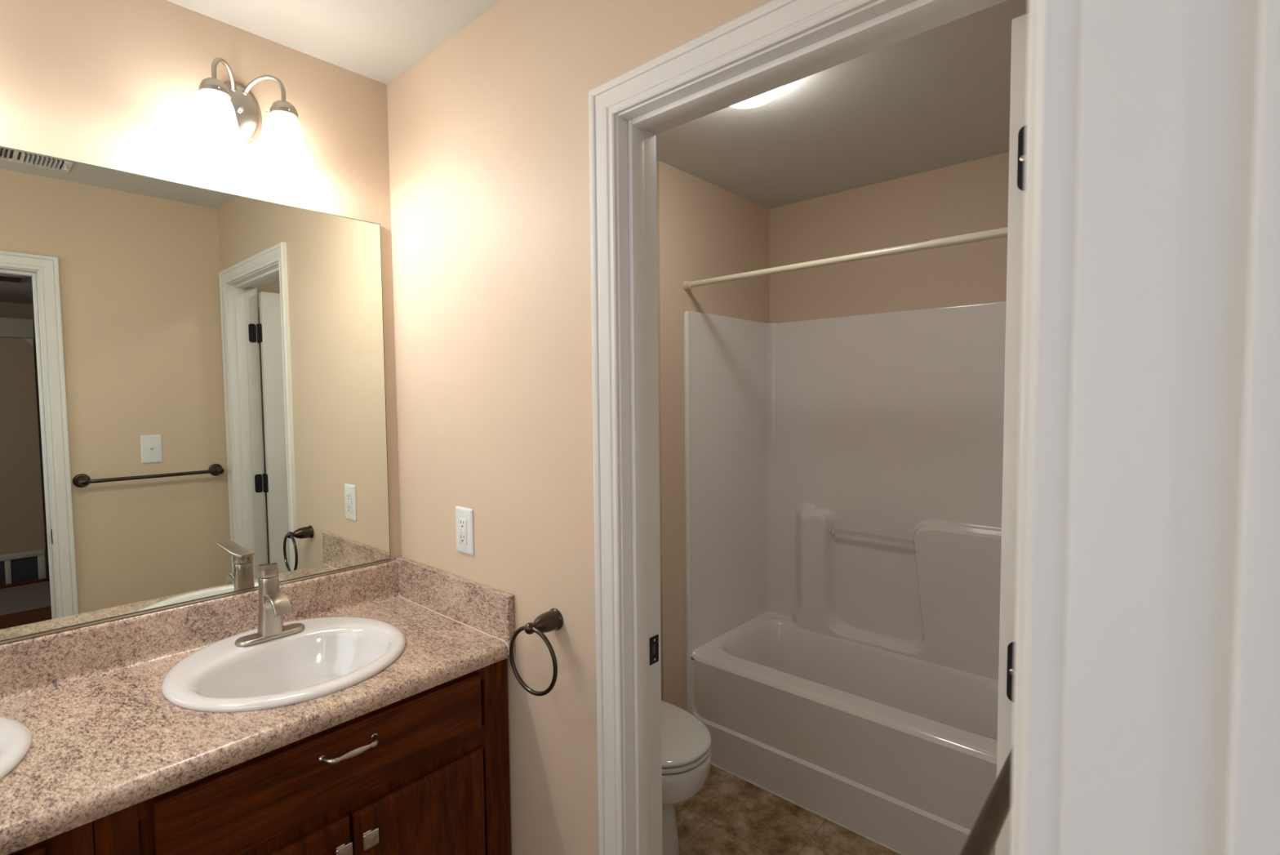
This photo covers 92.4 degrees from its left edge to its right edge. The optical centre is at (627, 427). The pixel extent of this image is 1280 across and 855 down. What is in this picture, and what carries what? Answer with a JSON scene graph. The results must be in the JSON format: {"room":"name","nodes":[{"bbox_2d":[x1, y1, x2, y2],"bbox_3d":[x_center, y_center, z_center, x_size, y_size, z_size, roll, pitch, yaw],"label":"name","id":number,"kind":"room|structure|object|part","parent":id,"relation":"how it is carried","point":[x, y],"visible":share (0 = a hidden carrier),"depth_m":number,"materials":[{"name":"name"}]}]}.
{"room":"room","nodes":[
{"label":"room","id":0,"kind":"room"},
{"bbox_2d":[0,0,400,559],"bbox_3d":[-0.625,0.210,1.993,0.120,2.425,3.626,2,4,42],"label":"wall","id":1,"kind":"structure","parent":0,"point":[112,84],"depth_m":1.42,"materials":[{"name":"beige paint"}]},
{"bbox_2d":[0,146,391,644],"bbox_3d":[-1.216,-0.062,1.234,0.013,0.978,1.511,2,4,42],"label":"mirror","id":2,"kind":"object","parent":1,"relation":"attached to","point":[193,399],"visible":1,"depth_m":1.41,"materials":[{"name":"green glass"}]},
{"bbox_2d":[184,57,313,168],"bbox_3d":[-0.896,-0.748,1.451,0.160,0.197,0.264,2,4,42],"label":"vanity light","id":3,"kind":"object","parent":1,"relation":"attached to","point":[228,117],"visible":1,"depth_m":1.45,"materials":[{"name":"white glass"}]},
{"bbox_3d":[-0.929,-0.698,1.387,0.120,0.104,0.120,2,4,42],"label":"lamp shade","id":4,"kind":"part","parent":3,"relation":"part of","materials":[{"name":"white glass"}]},
{"bbox_3d":[-0.929,-0.696,1.387,0.045,0.071,0.045,2,4,42],"label":"bulb","id":5,"kind":"part","parent":3,"relation":"part of","materials":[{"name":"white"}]},
{"bbox_3d":[-0.935,-0.813,1.431,0.021,0.065,0.110,-1,3,-11],"label":"arm","id":6,"kind":"part","parent":3,"relation":"part of","materials":[{"name":"silver metal"}]},
{"bbox_3d":[-0.946,-0.767,1.495,0.025,0.151,0.106,2,4,42],"label":"plate","id":7,"kind":"part","parent":3,"relation":"part of","materials":[{"name":"silver metal"}]},
{"bbox_3d":[-0.883,-0.816,1.487,0.110,0.065,0.021,0,3,6],"label":"arm","id":8,"kind":"part","parent":3,"relation":"part of","materials":[{"name":"silver metal"}]},
{"bbox_3d":[-0.832,-0.704,1.493,0.120,0.104,0.120,2,4,42],"label":"lamp shade","id":9,"kind":"part","parent":3,"relation":"part of","materials":[{"name":"white glass"}]},
{"bbox_3d":[-0.832,-0.703,1.493,0.045,0.071,0.045,2,4,42],"label":"bulb","id":10,"kind":"part","parent":3,"relation":"part of","materials":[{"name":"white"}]},
{"bbox_2d":[386,0,773,854],"bbox_3d":[-0.014,0.238,1.307,1.710,2.425,0.113,2,4,42],"label":"wall","id":11,"kind":"structure","parent":0,"point":[489,131],"depth_m":1.43,"materials":[{"name":"beige paint"}]},
{"bbox_2d":[455,506,474,555],"bbox_3d":[-0.427,0.269,1.601,0.077,0.121,0.010,2,4,42],"label":"electrical outlet","id":12,"kind":"object","parent":11,"relation":"attached to","point":[464,516],"visible":1,"depth_m":1.59,"materials":[{"name":"white plastic"}]},
{"bbox_2d":[458,517,466,544],"bbox_3d":[-0.428,0.269,1.600,0.034,0.067,0.003,2,4,42],"label":"receptacle","id":13,"kind":"object","parent":12,"relation":"attached to","point":[462,521],"depth_m":1.60,"materials":[{"name":"white plastic"}]},
{"bbox_2d":[509,608,563,695],"bbox_3d":[-0.183,0.490,1.341,0.149,0.168,0.086,2,4,42],"label":"towel ring","id":14,"kind":"object","parent":11,"relation":"attached to","point":[552,620],"visible":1,"depth_m":1.33,"materials":[{"name":"brown metal"}]},
{"bbox_3d":[-0.189,0.430,1.342,0.049,0.049,0.086,2,4,42],"label":"mounting post","id":15,"kind":"part","parent":14,"relation":"part of","materials":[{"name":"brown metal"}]},
{"bbox_2d":[588,0,1007,854],"bbox_3d":[0.285,0.401,1.044,0.815,2.119,0.151,2,4,42],"label":"trim","id":16,"kind":"structure","parent":11,"relation":"attached to","point":[778,43],"depth_m":1.22,"materials":[{"name":"white paint"}]},
{"bbox_3d":[0.057,0.472,1.306,0.002,0.058,0.028,2,4,42],"label":"strike plate","id":17,"kind":"part","parent":16,"relation":"part of","materials":[{"name":"black metal"}]},
{"bbox_3d":[0.240,0.404,0.996,0.815,2.119,0.019,2,4,42],"label":"casing","id":18,"kind":"part","parent":16,"relation":"part of","materials":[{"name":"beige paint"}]},
{"bbox_2d":[995,13,1028,854],"bbox_3d":[0.767,0.431,1.106,0.060,2.020,0.694,2,4,42],"label":"door","id":19,"kind":"structure","parent":11,"relation":"in","point":[1020,24],"depth_m":0.87,"materials":[{"name":"white paint"}]},
{"bbox_2d":[165,0,1028,208],"bbox_3d":[0.038,-1.017,1.315,1.950,0.080,3.626,2,4,42],"label":"ceiling","id":20,"kind":"structure","parent":0,"point":[939,97],"depth_m":1.89,"materials":[{"name":"white paint"}]},
{"bbox_2d":[729,85,783,108],"bbox_3d":[0.348,-0.970,1.762,0.216,0.066,0.216,2,4,42],"label":"ceiling light","id":21,"kind":"object","parent":20,"relation":"attached to","point":[763,99],"visible":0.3,"depth_m":1.77,"materials":[{"name":"white glass"}]},
{"bbox_2d":[657,160,769,710],"bbox_3d":[0.347,0.158,2.819,0.205,2.425,0.854,2,4,42],"label":"wall","id":22,"kind":"structure","parent":0,"point":[705,230],"depth_m":2.53,"materials":[{"name":"beige paint"}]},
{"bbox_2d":[682,226,1008,290],"bbox_3d":[0.795,-0.566,2.013,1.504,0.045,0.039,2,4,42],"label":"shower rod","id":23,"kind":"object","parent":22,"relation":"attached to","point":[1000,233],"visible":0.43,"depth_m":2.02,"materials":[{"name":"beige metal"}]},
{"bbox_2d":[674,764,900,854],"bbox_3d":[0.042,1.484,1.461,1.890,0.080,3.626,2,4,42],"label":"floor","id":24,"kind":"structure","parent":0,"point":[730,815],"depth_m":2.16,"materials":[{"name":"tile"}]},
{"bbox_2d":[7,821,94,854],"bbox_3d":[-1.239,1.042,0.827,0.579,0.894,0.768,2,4,42],"label":"vanity cabinet","id":25,"kind":"object","parent":24,"relation":"on","point":[79,840],"visible":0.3,"depth_m":0.91,"materials":[{"name":"brown wood"}]},
{"bbox_3d":[-1.053,0.692,0.651,0.019,0.151,0.642,2,4,42],"label":"drawer","id":26,"kind":"part","parent":25,"relation":"part of","materials":[{"name":"brown wood"}]},
{"bbox_2d":[92,657,511,854],"bbox_3d":[-0.721,1.008,1.395,0.579,0.894,0.768,2,4,42],"label":"vanity cabinet","id":27,"kind":"object","parent":24,"relation":"on","point":[426,771],"visible":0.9,"depth_m":1.22,"materials":[{"name":"brown wood"}]},
{"bbox_2d":[0,555,515,854],"bbox_3d":[-0.999,0.503,1.089,0.558,0.148,1.557,2,4,42],"label":"countertop","id":28,"kind":"structure","parent":27,"relation":"on","point":[107,740],"depth_m":1.24,"materials":[{"name":"stone"}]},
{"bbox_2d":[0,715,31,779],"bbox_3d":[-1.207,0.618,0.905,0.480,0.158,0.480,2,4,42],"label":"sink","id":29,"kind":"object","parent":28,"relation":"in","point":[15,737],"visible":1,"depth_m":1.04,"materials":[{"name":"white ceramic"}]},
{"bbox_2d":[234,562,304,645],"bbox_3d":[-0.842,0.409,1.465,0.120,0.196,0.152,2,4,42],"label":"faucet","id":30,"kind":"object","parent":28,"relation":"on","point":[273,603],"visible":1,"depth_m":1.47,"materials":[{"name":"silver metal"}]},
{"bbox_3d":[-0.853,0.335,1.458,0.042,0.048,0.103,-2,3,-31],"label":"lever handle","id":31,"kind":"part","parent":30,"relation":"part of","materials":[{"name":"silver metal"}]},
{"bbox_3d":[-0.867,0.501,1.493,0.051,0.009,0.152,2,4,42],"label":"deck plate","id":32,"kind":"part","parent":30,"relation":"part of","materials":[{"name":"silver metal"}]},
{"bbox_3d":[-0.830,0.415,1.454,0.086,0.039,0.038,2,4,42],"label":"spout","id":33,"kind":"part","parent":30,"relation":"part of","materials":[{"name":"silver metal"}]},
{"bbox_2d":[160,616,405,711],"bbox_3d":[-0.758,0.589,1.399,0.480,0.158,0.480,2,4,42],"label":"sink","id":34,"kind":"object","parent":28,"relation":"in","point":[331,654],"visible":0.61,"depth_m":1.43,"materials":[{"name":"white ceramic"}]},
{"bbox_3d":[-0.646,1.050,1.111,0.019,0.566,0.302,2,4,42],"label":"door","id":35,"kind":"part","parent":27,"relation":"part of","materials":[{"name":"brown wood"}]},
{"bbox_3d":[-0.547,0.816,1.180,0.024,0.032,0.032,2,4,42],"label":"knob","id":36,"kind":"part","parent":27,"relation":"part of","materials":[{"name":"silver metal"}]},
{"bbox_3d":[-0.530,0.623,1.185,0.035,0.015,0.116,2,4,42],"label":"pull handle","id":37,"kind":"part","parent":27,"relation":"part of","materials":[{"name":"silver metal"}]},
{"bbox_3d":[-0.512,0.813,1.218,0.024,0.032,0.032,2,4,42],"label":"knob","id":38,"kind":"part","parent":27,"relation":"part of","materials":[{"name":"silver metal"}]},
{"bbox_3d":[-0.439,1.037,1.339,0.019,0.566,0.303,2,4,42],"label":"door","id":39,"kind":"part","parent":27,"relation":"part of","materials":[{"name":"brown wood"}]},
{"bbox_2d":[661,699,711,854],"bbox_3d":[-0.018,1.027,2.094,0.662,0.770,0.450,2,4,42],"label":"toilet","id":40,"kind":"object","parent":24,"relation":"on","point":[686,740],"visible":0.28,"depth_m":1.91,"materials":[{"name":"ceramic"}]},
{"bbox_3d":[0.058,1.011,2.024,0.454,0.016,0.358,2,4,42],"label":"seat","id":41,"kind":"part","parent":40,"relation":"part of","materials":[{"name":"ceramic"}]},
{"bbox_3d":[0.058,0.987,2.023,0.456,0.023,0.359,2,4,42],"label":"lid","id":42,"kind":"part","parent":40,"relation":"part of","materials":[{"name":"ceramic"}]},
{"bbox_2d":[684,300,1006,854],"bbox_3d":[1.034,0.458,2.315,1.505,1.869,0.698,2,4,42],"label":"bathtub","id":43,"kind":"object","parent":24,"relation":"on","point":[843,475],"visible":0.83,"depth_m":2.59,"materials":[{"name":"white plastic"}]},
{"bbox_2d":[691,611,998,764],"bbox_3d":[1.045,1.107,2.352,1.485,0.336,0.668,2,4,42],"label":"basin","id":44,"kind":"object","parent":43,"relation":"in","point":[768,687],"depth_m":2.44,"materials":[{"name":"white plastic"}]},
{"bbox_2d":[769,151,1008,323],"bbox_3d":[1.231,0.156,2.672,1.710,2.425,0.120,2,4,42],"label":"wall","id":45,"kind":"structure","parent":0,"point":[970,197],"depth_m":2.62,"materials":[{"name":"beige paint"}]},
{"bbox_3d":[0.728,0.258,0.763,0.120,2.425,3.626,2,4,42],"label":"wall","id":46,"kind":"structure","parent":0,"visible":0},
{"bbox_2d":[959,747,1012,854],"bbox_3d":[0.347,0.299,0.504,0.092,0.057,0.539,2,4,42],"label":"towel bar","id":47,"kind":"object","parent":46,"relation":"attached to","point":[982,838],"visible":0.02,"depth_m":0.47,"materials":[{"name":"brown metal"}]},
{"bbox_2d":[1009,0,1279,854],"bbox_3d":[-0.060,0.469,-0.091,0.164,2.106,0.893,2,4,42],"label":"door","id":48,"kind":"structure","parent":46,"relation":"attached to","point":[1146,700],"depth_m":0.19,"materials":[{"name":"white paint"}]},
{"bbox_3d":[-0.112,0.467,-0.045,0.025,2.106,0.893,2,4,42],"label":"casing","id":49,"kind":"part","parent":48,"relation":"part of","materials":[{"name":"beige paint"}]}
]}

